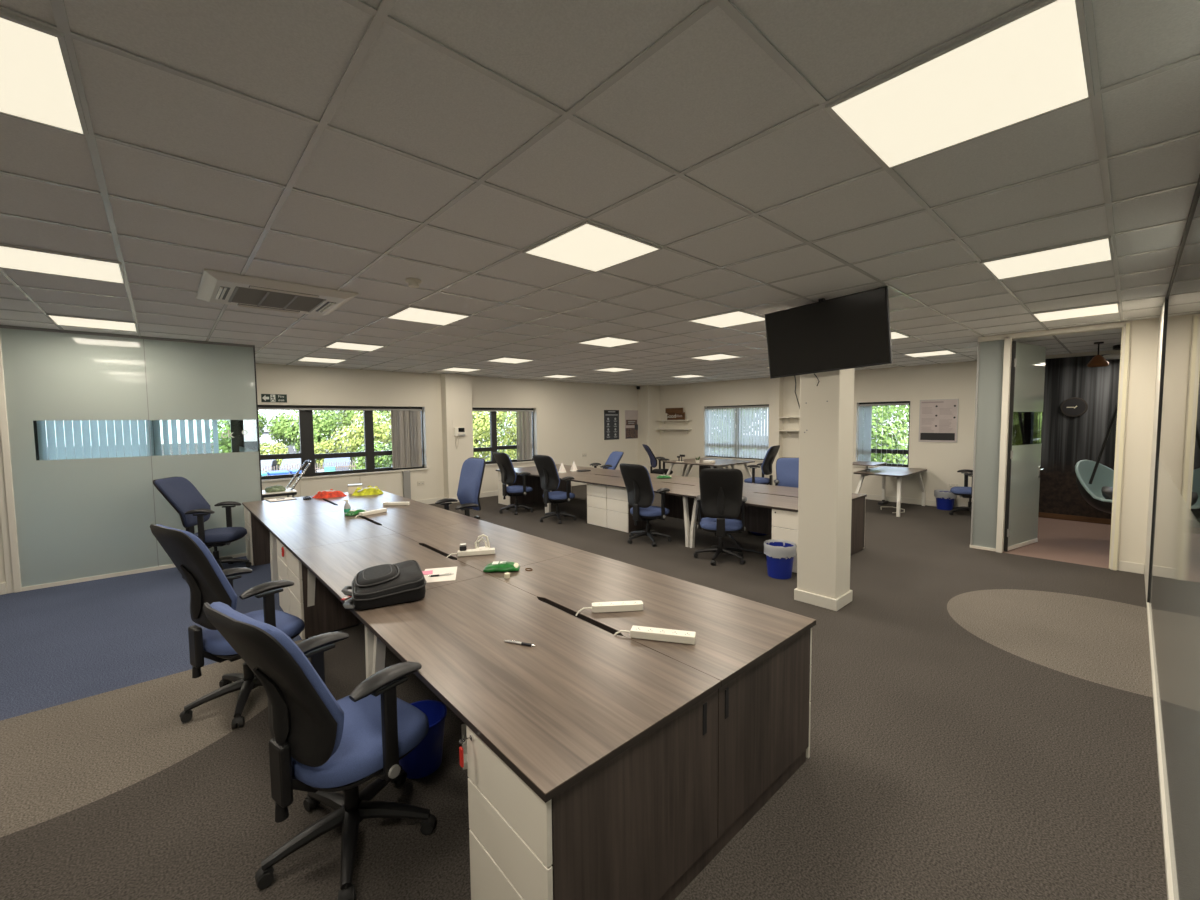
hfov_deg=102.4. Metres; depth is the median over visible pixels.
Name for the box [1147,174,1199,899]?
frame
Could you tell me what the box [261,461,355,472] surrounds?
fence
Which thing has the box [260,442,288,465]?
tree
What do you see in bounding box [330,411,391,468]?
tree
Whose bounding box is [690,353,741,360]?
recessed light
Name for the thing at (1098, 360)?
pendant light
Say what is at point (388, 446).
tree
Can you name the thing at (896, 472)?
table
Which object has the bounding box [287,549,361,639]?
drawer pedestal
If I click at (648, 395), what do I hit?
pillar
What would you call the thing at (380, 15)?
grid
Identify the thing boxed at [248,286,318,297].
air vent
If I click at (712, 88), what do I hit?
ceiling
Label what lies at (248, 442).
wall
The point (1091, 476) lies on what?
chair
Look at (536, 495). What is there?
storage cabinet
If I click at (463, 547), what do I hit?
plug
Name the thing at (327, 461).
car
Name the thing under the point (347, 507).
spray bottle
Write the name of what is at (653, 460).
office chair
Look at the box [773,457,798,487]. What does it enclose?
office chair
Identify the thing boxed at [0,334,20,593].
trim
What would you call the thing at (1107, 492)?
cushion
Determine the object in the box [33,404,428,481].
window
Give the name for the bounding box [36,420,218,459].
vertical blind
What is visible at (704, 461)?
tray
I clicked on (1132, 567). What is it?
baseboard
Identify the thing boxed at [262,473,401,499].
wall
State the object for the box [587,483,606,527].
drawer pedestal
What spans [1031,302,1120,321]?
recessed light
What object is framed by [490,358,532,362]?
diffuser
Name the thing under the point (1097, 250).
recessed light
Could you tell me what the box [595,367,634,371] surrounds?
recessed light
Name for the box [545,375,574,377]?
diffuser
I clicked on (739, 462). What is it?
table
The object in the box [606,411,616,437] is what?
print
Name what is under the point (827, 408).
wall pillar
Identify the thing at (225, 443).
tree
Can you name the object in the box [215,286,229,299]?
air vent
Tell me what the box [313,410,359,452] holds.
tree
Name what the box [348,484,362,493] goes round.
box
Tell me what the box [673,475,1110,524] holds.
baseboard
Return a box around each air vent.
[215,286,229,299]
[238,304,299,313]
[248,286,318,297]
[316,302,335,312]
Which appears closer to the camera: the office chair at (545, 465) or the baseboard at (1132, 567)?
the baseboard at (1132, 567)
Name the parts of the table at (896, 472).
leg, leg, leg, leg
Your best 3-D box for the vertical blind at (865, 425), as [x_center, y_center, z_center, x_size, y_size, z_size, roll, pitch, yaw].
[5.908,-0.327,10.099,0.077,1.275,0.946,-4,5,-42]
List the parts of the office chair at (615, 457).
backrest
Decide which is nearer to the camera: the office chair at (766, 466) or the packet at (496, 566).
the packet at (496, 566)
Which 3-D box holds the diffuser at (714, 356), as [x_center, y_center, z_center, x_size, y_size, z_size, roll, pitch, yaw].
[1.893,-1.518,7.887,0.570,0.008,0.570,-4,5,-42]
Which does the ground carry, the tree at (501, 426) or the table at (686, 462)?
the tree at (501, 426)
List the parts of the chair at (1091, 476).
hanging cord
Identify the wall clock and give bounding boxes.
[1061,397,1087,416]
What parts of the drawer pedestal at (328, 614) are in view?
drawer, drawer, drawer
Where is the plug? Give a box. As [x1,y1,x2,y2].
[459,543,466,550]
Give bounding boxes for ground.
[47,435,907,467]
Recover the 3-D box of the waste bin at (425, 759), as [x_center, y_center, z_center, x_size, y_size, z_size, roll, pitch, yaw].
[-0.904,1.460,2.430,0.260,0.260,0.260,-4,5,-42]
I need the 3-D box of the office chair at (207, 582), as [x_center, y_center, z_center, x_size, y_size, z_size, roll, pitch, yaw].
[-2.238,0.984,2.952,0.642,1.169,0.695,3,5,43]
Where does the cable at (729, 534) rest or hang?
on the floor
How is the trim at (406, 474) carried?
attached to the wall at (570, 415)
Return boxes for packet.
[345,509,365,515]
[483,561,519,572]
[656,475,671,478]
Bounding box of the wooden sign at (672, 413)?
[665,408,684,419]
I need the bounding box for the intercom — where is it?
[452,420,464,447]
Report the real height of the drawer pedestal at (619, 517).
0.699 m
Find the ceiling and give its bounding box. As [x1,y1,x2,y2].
[0,0,1199,385]
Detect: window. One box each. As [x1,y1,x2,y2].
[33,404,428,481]
[472,407,536,465]
[702,404,768,460]
[853,401,910,467]
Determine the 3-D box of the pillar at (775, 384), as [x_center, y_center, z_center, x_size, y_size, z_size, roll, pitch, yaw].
[4.265,-0.399,11.708,0.190,2.756,0.260,-4,5,-42]
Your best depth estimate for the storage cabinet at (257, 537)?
5.91 m
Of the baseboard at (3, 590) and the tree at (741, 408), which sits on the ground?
the tree at (741, 408)
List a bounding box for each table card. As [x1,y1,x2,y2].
[559,463,565,472]
[570,462,576,470]
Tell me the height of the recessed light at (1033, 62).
0.017 m
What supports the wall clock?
attached to the wall at (942, 461)
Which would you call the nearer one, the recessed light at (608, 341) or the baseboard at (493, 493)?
the recessed light at (608, 341)
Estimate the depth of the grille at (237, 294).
3.83 m
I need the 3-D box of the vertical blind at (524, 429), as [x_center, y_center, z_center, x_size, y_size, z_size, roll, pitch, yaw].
[-2.297,-0.334,11.443,1.750,1.225,0.059,-4,5,-42]
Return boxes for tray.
[544,602,612,633]
[703,460,714,463]
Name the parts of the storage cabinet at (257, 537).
drawer, drawer, drawer, panel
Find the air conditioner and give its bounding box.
[196,269,358,315]
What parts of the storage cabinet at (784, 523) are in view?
drawer, drawer, drawer, panel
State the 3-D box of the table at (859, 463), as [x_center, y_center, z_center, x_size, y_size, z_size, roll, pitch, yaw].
[5.148,0.320,9.343,0.800,0.135,0.500,-4,5,-42]
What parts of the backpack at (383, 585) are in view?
handle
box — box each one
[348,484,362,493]
[878,500,888,504]
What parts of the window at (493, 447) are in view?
sill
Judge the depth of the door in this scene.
6.30 m
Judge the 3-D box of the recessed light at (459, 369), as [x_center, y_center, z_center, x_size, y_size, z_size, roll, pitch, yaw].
[-2.707,-1.567,9.384,0.596,0.017,0.596,-4,5,-42]
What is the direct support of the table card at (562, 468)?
on the desk at (758, 495)
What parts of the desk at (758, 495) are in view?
leg, leg, leg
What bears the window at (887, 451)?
in the wall at (942, 461)
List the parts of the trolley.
trim, handle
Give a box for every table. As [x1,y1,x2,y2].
[663,460,736,475]
[684,458,754,477]
[853,461,886,469]
[853,466,926,516]
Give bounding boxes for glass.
[0,325,262,590]
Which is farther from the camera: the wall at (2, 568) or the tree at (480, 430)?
the tree at (480, 430)
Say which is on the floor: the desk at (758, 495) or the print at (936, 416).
the desk at (758, 495)
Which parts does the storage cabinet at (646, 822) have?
drawer, drawer, drawer, door, handle, handle, door, drawer, drawer, drawer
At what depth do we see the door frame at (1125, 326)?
5.43 m
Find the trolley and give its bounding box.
[262,460,310,499]
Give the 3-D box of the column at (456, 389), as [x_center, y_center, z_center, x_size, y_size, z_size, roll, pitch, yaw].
[-3.096,-0.255,10.504,0.600,2.756,0.240,-4,5,-42]
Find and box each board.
[317,467,334,471]
[665,494,771,534]
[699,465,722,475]
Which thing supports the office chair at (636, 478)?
on the floor
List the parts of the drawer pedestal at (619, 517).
drawer, drawer, drawer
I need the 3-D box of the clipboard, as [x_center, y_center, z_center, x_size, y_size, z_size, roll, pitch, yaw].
[-4.200,0.648,6.357,0.220,0.018,0.300,3,5,43]
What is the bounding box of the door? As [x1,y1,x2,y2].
[1004,341,1045,550]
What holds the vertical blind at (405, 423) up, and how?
attached to the window at (306, 433)
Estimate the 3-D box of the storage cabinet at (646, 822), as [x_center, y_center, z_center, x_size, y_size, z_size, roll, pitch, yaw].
[0.302,1.250,2.055,1.639,0.699,0.477,-4,5,-42]
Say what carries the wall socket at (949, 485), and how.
attached to the wall at (942, 461)
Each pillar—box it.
[638,385,659,472]
[794,368,854,610]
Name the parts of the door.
rail, frosted pane, frosted pane, handle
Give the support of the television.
attached to the wall pillar at (827, 408)
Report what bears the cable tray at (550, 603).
on the desk at (556, 710)
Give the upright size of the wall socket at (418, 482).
0.090 m
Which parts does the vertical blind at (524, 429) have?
head rail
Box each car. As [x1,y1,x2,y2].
[261,459,278,475]
[280,458,318,473]
[323,457,352,471]
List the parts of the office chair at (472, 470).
armrest, armrest, backrest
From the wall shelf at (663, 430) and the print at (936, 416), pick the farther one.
the wall shelf at (663, 430)
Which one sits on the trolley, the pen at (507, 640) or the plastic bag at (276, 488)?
the plastic bag at (276, 488)
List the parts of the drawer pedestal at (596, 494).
drawer, drawer, drawer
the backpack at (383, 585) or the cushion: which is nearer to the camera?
the backpack at (383, 585)
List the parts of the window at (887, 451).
sill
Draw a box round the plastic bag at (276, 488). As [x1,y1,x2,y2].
[265,485,285,491]
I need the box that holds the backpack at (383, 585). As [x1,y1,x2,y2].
[341,560,426,609]
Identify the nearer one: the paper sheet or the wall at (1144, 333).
the paper sheet
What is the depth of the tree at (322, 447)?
40.97 m
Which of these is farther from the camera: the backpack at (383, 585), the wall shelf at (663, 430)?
the wall shelf at (663, 430)
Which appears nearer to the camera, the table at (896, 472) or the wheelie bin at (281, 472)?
the table at (896, 472)
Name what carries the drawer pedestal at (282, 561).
on the floor
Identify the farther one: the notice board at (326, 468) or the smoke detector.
the notice board at (326, 468)
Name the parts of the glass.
frosted pane, frosted pane, frosted pane, frosted pane, frosted pane, post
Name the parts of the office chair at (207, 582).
height knob, backrest, stem, armrest, seat, armrest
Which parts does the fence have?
rail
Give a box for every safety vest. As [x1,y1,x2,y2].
[312,489,346,498]
[352,486,383,495]
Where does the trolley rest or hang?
on the desk at (556, 710)
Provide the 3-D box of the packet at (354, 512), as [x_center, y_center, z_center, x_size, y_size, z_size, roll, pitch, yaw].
[-2.674,0.679,5.285,0.125,0.053,0.220,1,4,23]
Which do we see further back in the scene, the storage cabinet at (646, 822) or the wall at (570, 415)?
the wall at (570, 415)
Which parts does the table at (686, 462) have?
leg, leg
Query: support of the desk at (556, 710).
on the floor
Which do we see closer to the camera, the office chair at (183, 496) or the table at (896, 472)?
the office chair at (183, 496)
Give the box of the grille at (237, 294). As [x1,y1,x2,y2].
[228,286,325,311]
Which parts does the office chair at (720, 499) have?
armrest, stem, seat, armrest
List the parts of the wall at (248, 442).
frosted pane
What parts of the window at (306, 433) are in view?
sill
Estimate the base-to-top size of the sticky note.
0.002 m
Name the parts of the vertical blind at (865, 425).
head rail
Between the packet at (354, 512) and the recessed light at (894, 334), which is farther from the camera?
the recessed light at (894, 334)
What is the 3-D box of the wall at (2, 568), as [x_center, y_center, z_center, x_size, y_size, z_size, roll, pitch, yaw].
[-7.080,0.166,4.149,2.540,2.756,0.100,-4,5,-42]
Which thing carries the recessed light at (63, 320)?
in the ceiling
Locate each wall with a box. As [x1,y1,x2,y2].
[0,520,5,582]
[238,420,258,451]
[256,363,637,499]
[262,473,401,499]
[660,350,1120,518]
[970,340,1003,550]
[1004,318,1158,570]
[1144,299,1164,604]
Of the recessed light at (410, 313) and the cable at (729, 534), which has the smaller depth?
the recessed light at (410, 313)
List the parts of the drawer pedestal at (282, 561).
drawer, drawer, drawer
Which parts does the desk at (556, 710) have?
leg, leg, leg, leg, power strip, leg, power strip, power strip, bottle cap, cord, power strip, cord, power strip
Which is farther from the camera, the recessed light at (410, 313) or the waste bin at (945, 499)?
the waste bin at (945, 499)
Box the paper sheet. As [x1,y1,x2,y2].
[424,567,456,582]
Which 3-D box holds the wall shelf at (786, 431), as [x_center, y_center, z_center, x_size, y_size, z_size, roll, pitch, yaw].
[4.730,-0.387,11.158,0.220,0.130,1.140,-4,5,-42]
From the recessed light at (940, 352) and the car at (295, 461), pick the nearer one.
the recessed light at (940, 352)
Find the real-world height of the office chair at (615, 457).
1.035 m
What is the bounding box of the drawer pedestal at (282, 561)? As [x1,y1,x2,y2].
[276,538,289,613]
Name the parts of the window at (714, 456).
sill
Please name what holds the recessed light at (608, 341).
in the ceiling
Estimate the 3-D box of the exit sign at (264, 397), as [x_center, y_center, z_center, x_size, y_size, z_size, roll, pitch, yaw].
[-5.616,-0.893,8.320,0.370,0.140,0.016,-4,5,-42]
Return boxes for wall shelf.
[656,420,690,423]
[656,429,691,432]
[779,417,799,421]
[779,430,798,435]
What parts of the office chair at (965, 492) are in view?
seat, armrest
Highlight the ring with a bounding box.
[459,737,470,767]
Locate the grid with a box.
[0,0,1199,385]
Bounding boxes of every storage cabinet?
[244,507,269,565]
[466,628,811,899]
[498,471,571,504]
[772,497,865,572]
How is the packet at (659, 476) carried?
on the desk at (758, 495)
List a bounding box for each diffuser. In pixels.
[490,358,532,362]
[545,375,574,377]
[673,375,701,377]
[694,354,736,359]
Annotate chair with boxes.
[150,524,304,728]
[153,477,251,578]
[203,602,435,899]
[435,457,485,519]
[493,452,533,514]
[533,455,576,523]
[590,451,623,469]
[620,463,671,545]
[642,444,672,474]
[693,468,746,564]
[744,445,779,484]
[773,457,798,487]
[949,469,972,514]
[1075,402,1117,513]
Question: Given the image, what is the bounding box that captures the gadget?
[676,454,684,461]
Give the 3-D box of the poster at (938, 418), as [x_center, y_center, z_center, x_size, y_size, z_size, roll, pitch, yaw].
[6.526,-0.564,9.313,0.016,0.824,0.624,-4,5,-42]
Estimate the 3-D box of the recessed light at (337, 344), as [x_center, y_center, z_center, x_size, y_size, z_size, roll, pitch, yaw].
[-3.275,-1.384,6.444,0.596,0.017,0.596,-4,5,-42]
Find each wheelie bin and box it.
[267,470,288,474]
[289,469,300,473]
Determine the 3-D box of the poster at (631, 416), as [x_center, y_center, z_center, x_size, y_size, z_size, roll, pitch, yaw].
[0.938,-0.754,14.284,0.550,0.840,0.011,-4,5,-42]
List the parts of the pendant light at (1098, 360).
lamp shade, cord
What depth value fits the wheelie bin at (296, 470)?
27.99 m
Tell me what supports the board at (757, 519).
attached to the desk at (758, 495)
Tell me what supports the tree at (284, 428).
on the ground
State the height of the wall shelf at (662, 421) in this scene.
0.130 m
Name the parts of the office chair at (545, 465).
stem, backrest, seat, armrest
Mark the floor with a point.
(982, 722)
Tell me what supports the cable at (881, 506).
on the floor
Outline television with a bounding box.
[765,286,892,378]
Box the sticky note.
[422,570,432,574]
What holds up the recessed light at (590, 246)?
in the ceiling
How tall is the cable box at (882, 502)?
0.080 m
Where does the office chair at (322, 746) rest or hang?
on the floor
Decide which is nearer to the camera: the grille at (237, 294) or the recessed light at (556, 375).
the grille at (237, 294)
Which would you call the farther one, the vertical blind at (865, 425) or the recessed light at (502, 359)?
the vertical blind at (865, 425)
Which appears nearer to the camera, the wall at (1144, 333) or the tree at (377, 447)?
the wall at (1144, 333)
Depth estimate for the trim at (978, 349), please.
6.33 m
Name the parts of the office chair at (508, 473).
stem, backrest, seat, armrest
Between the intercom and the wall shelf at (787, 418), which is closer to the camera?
the intercom
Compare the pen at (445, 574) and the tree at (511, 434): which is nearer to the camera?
the pen at (445, 574)
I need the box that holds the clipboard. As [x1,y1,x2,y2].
[266,497,295,501]
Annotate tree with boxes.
[210,410,270,452]
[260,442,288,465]
[266,410,342,452]
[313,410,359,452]
[314,438,337,469]
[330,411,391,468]
[349,441,392,469]
[374,411,390,456]
[381,441,392,467]
[384,411,390,424]
[472,411,506,460]
[473,412,518,457]
[498,412,530,459]
[714,408,764,455]
[862,405,908,463]
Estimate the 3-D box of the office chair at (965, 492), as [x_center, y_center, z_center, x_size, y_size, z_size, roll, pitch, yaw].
[6.556,0.586,8.439,0.695,1.134,0.642,2,4,38]
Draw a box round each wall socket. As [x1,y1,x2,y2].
[417,481,424,485]
[948,484,957,487]
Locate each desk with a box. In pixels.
[242,491,815,802]
[496,464,866,547]
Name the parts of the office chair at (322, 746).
backrest, height knob, stem, armrest, seat, armrest, arm knob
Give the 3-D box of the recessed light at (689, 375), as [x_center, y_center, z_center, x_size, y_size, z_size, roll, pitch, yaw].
[2.057,-1.726,11.271,0.596,0.017,0.596,-4,5,-42]
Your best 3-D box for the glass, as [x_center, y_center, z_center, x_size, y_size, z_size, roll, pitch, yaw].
[-5.298,0.055,5.694,2.120,2.756,0.040,-4,5,-42]
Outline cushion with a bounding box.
[1101,486,1112,499]
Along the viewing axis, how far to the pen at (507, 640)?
2.16 m
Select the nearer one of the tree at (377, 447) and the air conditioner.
the air conditioner
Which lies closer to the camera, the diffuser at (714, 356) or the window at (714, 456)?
the diffuser at (714, 356)
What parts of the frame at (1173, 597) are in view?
post, frosted pane, clear pane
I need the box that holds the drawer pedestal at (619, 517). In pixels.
[607,486,646,532]
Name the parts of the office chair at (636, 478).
stem, seat, backrest, armrest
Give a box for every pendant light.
[1087,342,1108,366]
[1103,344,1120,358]
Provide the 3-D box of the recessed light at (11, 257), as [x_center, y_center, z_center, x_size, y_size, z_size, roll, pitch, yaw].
[-3.439,-1.179,3.060,0.596,0.017,0.596,-4,5,-42]
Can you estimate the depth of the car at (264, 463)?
33.23 m
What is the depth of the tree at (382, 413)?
51.22 m
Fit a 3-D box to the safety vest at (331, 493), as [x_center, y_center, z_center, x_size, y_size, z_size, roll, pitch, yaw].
[-3.707,0.585,6.602,0.406,0.102,0.327,-4,5,-41]
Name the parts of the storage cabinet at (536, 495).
drawer, drawer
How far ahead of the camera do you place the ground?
84.53 m
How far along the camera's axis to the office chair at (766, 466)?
9.99 m
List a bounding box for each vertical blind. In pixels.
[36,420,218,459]
[258,408,422,468]
[472,410,533,460]
[705,406,768,458]
[858,403,908,464]
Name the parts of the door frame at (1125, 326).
stop moulding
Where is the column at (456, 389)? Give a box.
[441,373,473,497]
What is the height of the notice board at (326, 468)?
0.600 m
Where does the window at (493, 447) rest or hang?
in the wall at (570, 415)
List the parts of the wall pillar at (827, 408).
skirting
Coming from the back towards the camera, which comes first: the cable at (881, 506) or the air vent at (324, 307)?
the cable at (881, 506)
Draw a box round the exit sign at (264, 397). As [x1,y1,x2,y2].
[261,394,286,402]
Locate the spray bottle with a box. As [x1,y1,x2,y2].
[343,500,350,513]
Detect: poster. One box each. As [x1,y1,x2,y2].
[604,410,618,439]
[625,410,637,438]
[919,399,958,442]
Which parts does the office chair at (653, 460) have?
backrest, seat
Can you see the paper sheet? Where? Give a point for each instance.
(444, 570)
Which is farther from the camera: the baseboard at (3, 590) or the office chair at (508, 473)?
the office chair at (508, 473)
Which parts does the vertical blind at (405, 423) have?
head rail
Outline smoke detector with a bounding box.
[405,278,421,287]
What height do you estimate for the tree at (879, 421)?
6.362 m
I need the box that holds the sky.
[259,412,284,446]
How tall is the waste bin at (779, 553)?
0.370 m
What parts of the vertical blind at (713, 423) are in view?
head rail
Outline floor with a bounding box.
[0,484,1167,899]
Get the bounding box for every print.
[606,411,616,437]
[921,401,952,431]
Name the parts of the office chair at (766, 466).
armrest, seat, backrest, stem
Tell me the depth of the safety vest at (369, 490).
6.72 m
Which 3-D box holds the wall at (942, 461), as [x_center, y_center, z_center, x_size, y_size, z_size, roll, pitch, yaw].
[5.953,-0.323,10.184,0.320,2.756,12.850,-4,5,-42]
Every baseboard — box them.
[0,582,6,594]
[415,482,586,503]
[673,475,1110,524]
[1118,561,1143,573]
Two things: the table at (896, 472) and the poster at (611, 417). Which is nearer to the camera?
the table at (896, 472)
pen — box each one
[428,573,453,576]
[504,639,534,646]
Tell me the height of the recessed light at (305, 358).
0.017 m
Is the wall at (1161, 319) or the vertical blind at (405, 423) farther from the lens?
the vertical blind at (405, 423)
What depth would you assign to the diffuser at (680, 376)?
11.28 m
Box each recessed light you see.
[0,11,88,136]
[0,244,125,283]
[46,314,137,331]
[296,356,346,362]
[324,341,385,350]
[386,306,470,325]
[441,367,481,371]
[486,357,534,363]
[522,220,661,272]
[541,374,576,377]
[577,336,640,346]
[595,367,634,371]
[670,374,702,377]
[688,310,764,327]
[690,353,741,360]
[825,0,1094,169]
[891,331,910,338]
[903,350,956,356]
[980,236,1113,279]
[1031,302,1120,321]
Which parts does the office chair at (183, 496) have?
backrest, stem, armrest, seat, armrest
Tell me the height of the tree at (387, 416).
6.840 m
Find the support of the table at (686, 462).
on the floor
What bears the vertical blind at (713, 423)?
attached to the window at (714, 456)
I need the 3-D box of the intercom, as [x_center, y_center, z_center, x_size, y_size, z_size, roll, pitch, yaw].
[-3.015,-0.337,10.364,0.280,0.625,0.070,-4,5,-42]
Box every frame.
[978,321,1131,570]
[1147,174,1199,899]
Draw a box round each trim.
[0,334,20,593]
[402,470,410,498]
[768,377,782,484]
[970,342,979,544]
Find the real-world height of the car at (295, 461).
1.450 m
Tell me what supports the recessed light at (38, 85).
in the ceiling
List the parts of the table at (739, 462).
leg, leg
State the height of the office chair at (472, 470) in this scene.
1.285 m
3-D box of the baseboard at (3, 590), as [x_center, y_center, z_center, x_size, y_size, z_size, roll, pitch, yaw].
[-7.051,1.485,4.158,2.470,0.120,0.025,-4,5,-42]
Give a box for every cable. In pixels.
[727,533,763,553]
[794,376,799,408]
[880,506,904,512]
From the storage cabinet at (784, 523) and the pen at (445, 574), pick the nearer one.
the pen at (445, 574)
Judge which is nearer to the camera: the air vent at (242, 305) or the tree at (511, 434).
the air vent at (242, 305)
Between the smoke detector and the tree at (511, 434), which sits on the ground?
the tree at (511, 434)
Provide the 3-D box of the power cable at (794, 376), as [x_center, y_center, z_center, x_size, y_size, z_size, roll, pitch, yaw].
[1.872,-0.488,4.553,0.208,0.446,0.048,-3,4,-36]
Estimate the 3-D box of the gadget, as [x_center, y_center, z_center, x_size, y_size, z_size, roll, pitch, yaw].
[1.933,0.198,11.514,0.100,0.180,0.220,-4,5,-42]
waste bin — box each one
[399,700,446,778]
[764,539,796,578]
[934,490,956,509]

